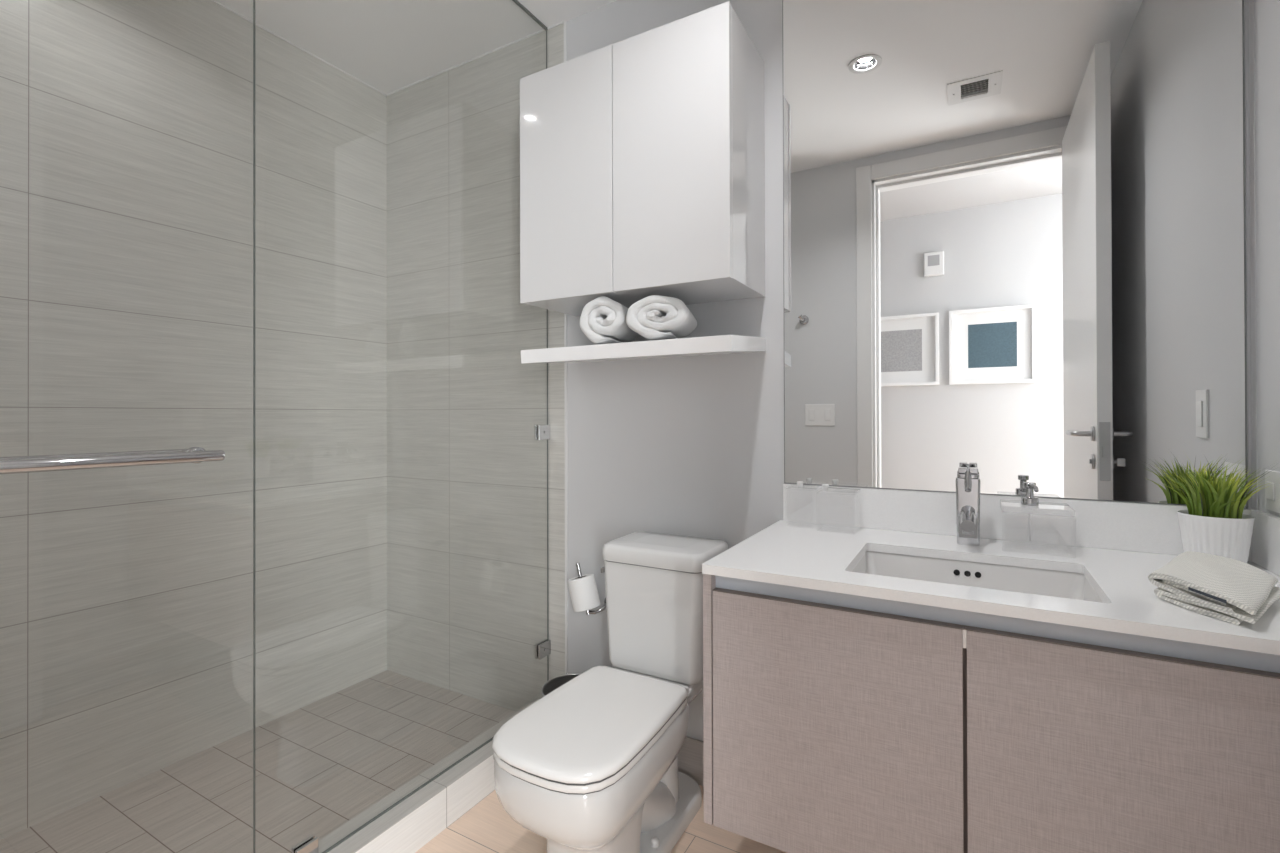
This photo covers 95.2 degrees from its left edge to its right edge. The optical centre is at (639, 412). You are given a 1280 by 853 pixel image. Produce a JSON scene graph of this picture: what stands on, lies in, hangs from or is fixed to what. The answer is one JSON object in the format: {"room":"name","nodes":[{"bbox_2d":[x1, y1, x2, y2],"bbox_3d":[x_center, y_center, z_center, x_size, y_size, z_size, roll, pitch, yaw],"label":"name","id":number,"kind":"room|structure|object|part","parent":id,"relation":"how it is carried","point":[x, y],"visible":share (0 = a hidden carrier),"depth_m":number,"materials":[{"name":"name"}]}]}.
{"room":"bathroom","nodes":[
{"label":"bathroom","id":0,"kind":"room"},
{"bbox_2d":[0,0,386,839],"bbox_3d":[-1.552,-0.056,1.813,0.100,2.641,1.690,0,0,29],"label":"wall","id":1,"kind":"structure","parent":0,"point":[126,126],"depth_m":1.85,"materials":[{"name":"tile"}]},
{"bbox_2d":[211,0,563,95],"bbox_3d":[-1.098,-1.377,1.560,0.953,0.005,1.690,0,0,29],"label":"trim","id":2,"kind":"structure","parent":1,"relation":"attached to","point":[214,1],"depth_m":2.23,"materials":[{"name":"white paint"}]},
{"bbox_2d":[0,670,515,852],"bbox_3d":[-1.147,1.183,1.581,0.822,0.157,1.690,0,0,29],"label":"floor","id":3,"kind":"structure","parent":0,"point":[320,764],"depth_m":1.77,"materials":[{"name":"tile"}]},
{"bbox_2d":[215,0,616,93],"bbox_3d":[-0.341,-1.443,1.121,2.904,0.120,1.910,0,0,29],"label":"ceiling","id":4,"kind":"structure","parent":0,"point":[389,46],"depth_m":2.09,"materials":[{"name":"white paint"}]},
{"bbox_2d":[415,785,786,852],"bbox_3d":[0.093,1.195,0.811,1.869,0.120,1.810,0,0,29],"label":"floor","id":5,"kind":"structure","parent":0,"point":[486,827],"depth_m":1.57,"materials":[{"name":"tile"}]},
{"bbox_2d":[319,698,538,852],"bbox_3d":[-0.741,1.144,1.351,0.113,0.232,1.690,0,0,29],"label":"shower curb","id":6,"kind":"object","parent":5,"relation":"on","point":[415,821],"visible":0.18,"depth_m":1.57,"materials":[{"name":"stone"}]},
{"bbox_2d":[541,673,579,696],"bbox_3d":[-0.210,1.006,1.856,0.205,0.266,0.205,0,0,29],"label":"waste bin","id":7,"kind":"object","parent":5,"relation":"on","point":[554,683],"visible":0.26,"depth_m":1.93,"materials":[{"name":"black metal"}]},
{"bbox_2d":[492,531,728,852],"bbox_3d":[-0.052,0.763,1.501,0.342,0.771,0.732,0,0,29],"label":"toilet","id":8,"kind":"object","parent":5,"relation":"on","point":[590,765],"visible":0.99,"depth_m":1.42,"materials":[{"name":"white ceramic"}]},
{"bbox_3d":[-0.110,0.717,1.384,0.321,0.023,0.471,0,0,29],"label":"lid","id":9,"kind":"part","parent":8,"relation":"part of","materials":[{"name":"white plastic"}]},
{"bbox_3d":[-0.109,0.741,1.386,0.318,0.015,0.471,0,0,29],"label":"seat","id":10,"kind":"part","parent":8,"relation":"part of","materials":[{"name":"white plastic"}]},
{"bbox_3d":[-0.105,0.945,1.391,0.318,0.386,0.481,0,0,29],"label":"bowl","id":11,"kind":"part","parent":8,"relation":"part of","materials":[{"name":"white ceramic"}]},
{"bbox_3d":[0.076,0.582,1.716,0.322,0.307,0.222,0,0,29],"label":"tank","id":12,"kind":"part","parent":8,"relation":"part of","materials":[{"name":"white ceramic"}]},
{"bbox_3d":[0.076,0.402,1.717,0.329,0.049,0.232,0,0,29],"label":"tank lid","id":13,"kind":"part","parent":8,"relation":"part of","materials":[{"name":"white ceramic"}]},
{"bbox_2d":[387,0,1256,740],"bbox_3d":[0.113,-0.061,1.912,2.904,2.641,0.120,0,0,29],"label":"wall","id":14,"kind":"structure","parent":0,"point":[467,467],"depth_m":2.16,"materials":[{"name":"paint"}]},
{"bbox_2d":[292,0,550,852],"bbox_3d":[-0.572,-0.176,1.664,0.024,2.408,0.986,0,0,29],"label":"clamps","id":15,"kind":"object","parent":14,"relation":"attached to","point":[542,432],"visible":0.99,"depth_m":2.03,"materials":[{"name":"metal"}]},
{"bbox_2d":[564,21,567,673],"bbox_3d":[-0.261,-0.175,2.054,0.009,2.409,0.004,0,0,29],"label":"trim","id":16,"kind":"structure","parent":14,"relation":"attached to","point":[565,315],"depth_m":2.05,"materials":[{"name":"white paint"}]},
{"bbox_2d":[576,562,605,614],"bbox_3d":[-0.146,0.583,1.941,0.132,0.167,0.055,0,0,-10],"label":"toilet paper holder","id":17,"kind":"object","parent":14,"relation":"attached to","point":[578,567],"visible":0.48,"depth_m":1.93,"materials":[{"name":"silver metal"}]},
{"bbox_3d":[-0.189,0.583,1.940,0.057,0.167,0.014,0,0,29],"label":"post","id":18,"kind":"part","parent":17,"relation":"part of","materials":[{"name":"silver metal"}]},
{"bbox_2d":[567,574,600,611],"bbox_3d":[-0.180,0.601,1.950,0.113,0.131,0.116,0,0,29],"label":"toilet paper roll","id":19,"kind":"object","parent":17,"relation":"on","point":[583,591],"visible":0.96,"depth_m":1.90,"materials":[{"name":"white paper"}]},
{"bbox_3d":[-0.130,0.647,1.933,0.086,0.035,0.037,0,0,-25],"label":"arm","id":20,"kind":"part","parent":17,"relation":"part of","materials":[{"name":"silver metal"}]},
{"bbox_2d":[520,1,764,315],"bbox_3d":[-0.001,-0.680,1.744,0.677,0.688,0.290,0,0,29],"label":"upper cabinet","id":21,"kind":"object","parent":14,"relation":"attached to","point":[642,156],"visible":0.99,"depth_m":1.59,"materials":[{"name":"white laminate"}]},
{"bbox_3d":[-0.218,-0.679,1.711,0.332,0.688,0.018,0,0,29],"label":"door","id":22,"kind":"part","parent":21,"relation":"part of","materials":[{"name":"white paint"}]},
{"bbox_3d":[0.078,-0.681,1.544,0.342,0.688,0.018,0,0,29],"label":"door","id":23,"kind":"part","parent":21,"relation":"part of","materials":[{"name":"white paint"}]},
{"bbox_2d":[521,335,765,363],"bbox_3d":[0.001,-0.185,1.743,0.679,0.067,0.288,0,0,29],"label":"wall shelf","id":24,"kind":"object","parent":14,"relation":"attached to","point":[721,344],"visible":1,"depth_m":1.60,"materials":[{"name":"white paint"}]},
{"bbox_2d":[579,296,638,343],"bbox_3d":[-0.085,-0.265,1.740,0.136,0.132,0.204,0,0,16],"label":"rolled towel","id":25,"kind":"object","parent":24,"relation":"on","point":[602,319],"visible":0.9,"depth_m":1.66,"materials":[{"name":"white fabric"}]},
{"bbox_2d":[626,295,696,340],"bbox_3d":[0.065,-0.259,1.656,0.175,0.117,0.204,0,0,12],"label":"rolled towel","id":26,"kind":"object","parent":24,"relation":"on","point":[653,317],"visible":0.96,"depth_m":1.57,"materials":[{"name":"white fabric"}]},
{"bbox_2d":[678,736,703,785],"bbox_3d":[0.492,1.071,1.621,1.768,0.133,0.012,0,0,29],"label":"baseboard","id":27,"kind":"structure","parent":14,"relation":"attached to","point":[691,754],"depth_m":1.80,"materials":[{"name":"stone"}]},
{"bbox_2d":[703,574,1279,852],"bbox_3d":[0.692,0.578,1.187,0.985,0.509,0.546,0,0,29],"label":"vanity cabinet","id":28,"kind":"object","parent":14,"relation":"attached to","point":[833,722],"visible":0.88,"depth_m":0.96,"materials":[{"name":"brown"}]},
{"bbox_3d":[0.271,0.580,1.425,0.018,0.508,0.546,0,0,29],"label":"panel","id":29,"kind":"part","parent":28,"relation":"part of","materials":[{"name":"beige wood"}]},
{"bbox_3d":[0.344,0.596,1.080,0.443,0.474,0.019,0,0,29],"label":"door","id":30,"kind":"part","parent":28,"relation":"part of","materials":[{"name":"beige laminate"}]},
{"bbox_2d":[702,520,1279,654],"bbox_3d":[0.693,0.314,1.188,0.984,0.019,0.569,0,0,29],"label":"countertop","id":31,"kind":"structure","parent":28,"relation":"on","point":[823,557],"depth_m":1.09,"materials":[{"name":"white stone"}]},
{"bbox_2d":[785,481,817,490],"bbox_3d":[0.442,0.246,1.593,0.077,0.120,0.072,0,0,29],"label":"canister","id":32,"kind":"object","parent":31,"relation":"on","point":[799,486],"visible":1,"depth_m":1.59,"materials":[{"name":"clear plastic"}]},
{"bbox_3d":[0.437,0.194,1.596,0.018,0.014,0.018,0,0,29],"label":"knob","id":33,"kind":"part","parent":32,"relation":"part of","materials":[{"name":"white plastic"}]},
{"bbox_3d":[0.442,0.203,1.593,0.077,0.005,0.072,0,0,29],"label":"lid","id":34,"kind":"part","parent":32,"relation":"part of","materials":[{"name":"clear plastic"}]},
{"bbox_2d":[816,484,860,494],"bbox_3d":[0.521,0.247,1.533,0.097,0.118,0.095,0,0,29],"label":"canister","id":35,"kind":"object","parent":31,"relation":"on","point":[825,488],"visible":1,"depth_m":1.52,"materials":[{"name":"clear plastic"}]},
{"bbox_3d":[0.491,0.195,1.550,0.018,0.014,0.018,0,0,29],"label":"knob","id":36,"kind":"part","parent":35,"relation":"part of","materials":[{"name":"white plastic"}]},
{"bbox_2d":[955,467,979,545],"bbox_3d":[0.743,0.216,1.324,0.050,0.176,0.141,0,0,29],"label":"faucet","id":37,"kind":"object","parent":31,"relation":"on","point":[967,481],"visible":1,"depth_m":1.34,"materials":[{"name":"silver metal"}]},
{"bbox_3d":[0.733,0.236,1.306,0.031,0.047,0.100,0,0,29],"label":"spout","id":38,"kind":"part","parent":37,"relation":"part of","materials":[{"name":"silver metal"}]},
{"bbox_3d":[0.755,0.153,1.345,0.044,0.050,0.092,0,0,29],"label":"lever","id":39,"kind":"part","parent":37,"relation":"part of","materials":[{"name":"silver metal"}]},
{"bbox_2d":[851,551,1103,602],"bbox_3d":[0.642,0.396,1.151,0.441,0.146,0.318,0,0,29],"label":"sink","id":40,"kind":"object","parent":31,"relation":"in","point":[1063,584],"visible":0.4,"depth_m":1.26,"materials":[{"name":"white ceramic"}]},
{"bbox_2d":[999,482,1075,556],"bbox_3d":[0.883,0.229,1.306,0.132,0.149,0.120,0,0,29],"label":"soap dispenser","id":41,"kind":"object","parent":31,"relation":"on","point":[1028,503],"visible":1,"depth_m":1.30,"materials":[{"name":"clear plastic"}]},
{"bbox_3d":[0.883,0.212,1.306,0.130,0.014,0.118,0,0,29],"label":"lid","id":42,"kind":"part","parent":41,"relation":"part of","materials":[{"name":"clear plastic"}]},
{"bbox_2d":[1148,551,1279,624],"bbox_3d":[0.946,0.279,0.957,0.353,0.045,0.141,0,0,-38],"label":"folded hand towel","id":43,"kind":"object","parent":31,"relation":"on","point":[1226,589],"visible":1,"depth_m":0.91,"materials":[{"name":"beige fabric"}]},
{"bbox_2d":[1156,454,1276,562],"bbox_3d":[1.133,0.189,1.163,0.180,0.228,0.163,0,0,29],"label":"potted plant","id":44,"kind":"object","parent":31,"relation":"on","point":[1214,523],"visible":0.88,"depth_m":1.14,"materials":[{"name":"green plant"}]},
{"bbox_3d":[1.150,0.252,1.169,0.111,0.100,0.111,0,0,29],"label":"pot","id":45,"kind":"part","parent":44,"relation":"part of","materials":[{"name":"white ceramic"}]},
{"bbox_3d":[0.763,0.594,0.844,0.505,0.474,0.019,0,0,29],"label":"door","id":46,"kind":"part","parent":28,"relation":"part of","materials":[{"name":"beige fabric"}]},
{"bbox_2d":[782,0,1251,508],"bbox_3d":[0.830,-0.593,1.437,0.964,1.583,0.008,0,0,29],"label":"wall mirror","id":47,"kind":"object","parent":14,"relation":"attached to","point":[1016,233],"visible":0.93,"depth_m":1.39,"materials":[{"name":"silver mirror"}]},
{"bbox_2d":[783,483,1255,561],"bbox_3d":[0.834,0.252,1.428,0.974,0.105,0.014,0,0,29],"label":"backsplash","id":48,"kind":"structure","parent":14,"relation":"attached to","point":[1126,526],"depth_m":1.41,"materials":[{"name":"white stone"}]},
{"bbox_2d":[1254,0,1279,516],"bbox_3d":[0.890,-0.069,0.435,0.100,2.641,1.692,0,0,29],"label":"wall","id":49,"kind":"structure","parent":0,"point":[1266,12],"depth_m":1.15,"materials":[{"name":"grey paint"}]},
{"bbox_2d":[1251,510,1279,575],"bbox_3d":[1.113,0.249,0.944,0.014,0.105,0.554,0,0,29],"label":"side splash","id":50,"kind":"object","parent":49,"relation":"attached to","point":[1265,541],"visible":0.95,"depth_m":1.13,"materials":[{"name":"white stone"}]},
{"bbox_2d":[1265,470,1279,512],"bbox_3d":[1.205,0.150,1.102,0.009,0.078,0.114,0,0,29],"label":"power outlet","id":51,"kind":"object","parent":49,"relation":"attached to","point":[1272,493],"visible":1,"depth_m":1.12,"materials":[{"name":"white plastic"}]},
{"bbox_2d":[1266,481,1274,500],"bbox_3d":[1.215,0.150,1.127,0.003,0.034,0.032,0,0,29],"label":"socket","id":52,"kind":"object","parent":51,"relation":"attached to","point":[1270,491],"depth_m":1.12,"materials":[{"name":"white plastic"}]},
{"bbox_3d":[-0.777,-0.065,0.335,2.904,2.641,0.120,0,0,29],"label":"wall","id":53,"kind":"structure","parent":0,"visible":0},
{"bbox_2d":[0,0,254,852],"bbox_3d":[-0.988,-0.177,0.928,0.131,2.387,0.702,0,0,29],"label":"shower door","id":54,"kind":"structure","parent":53,"relation":"attached to","point":[59,462],"depth_m":1.06,"materials":[{"name":"clear glass"}]},
{"bbox_3d":[-0.984,-0.177,0.936,0.006,2.387,0.685,0,0,29],"label":"glass panel","id":55,"kind":"part","parent":54,"relation":"part of","materials":[{"name":"grey"}]}
]}

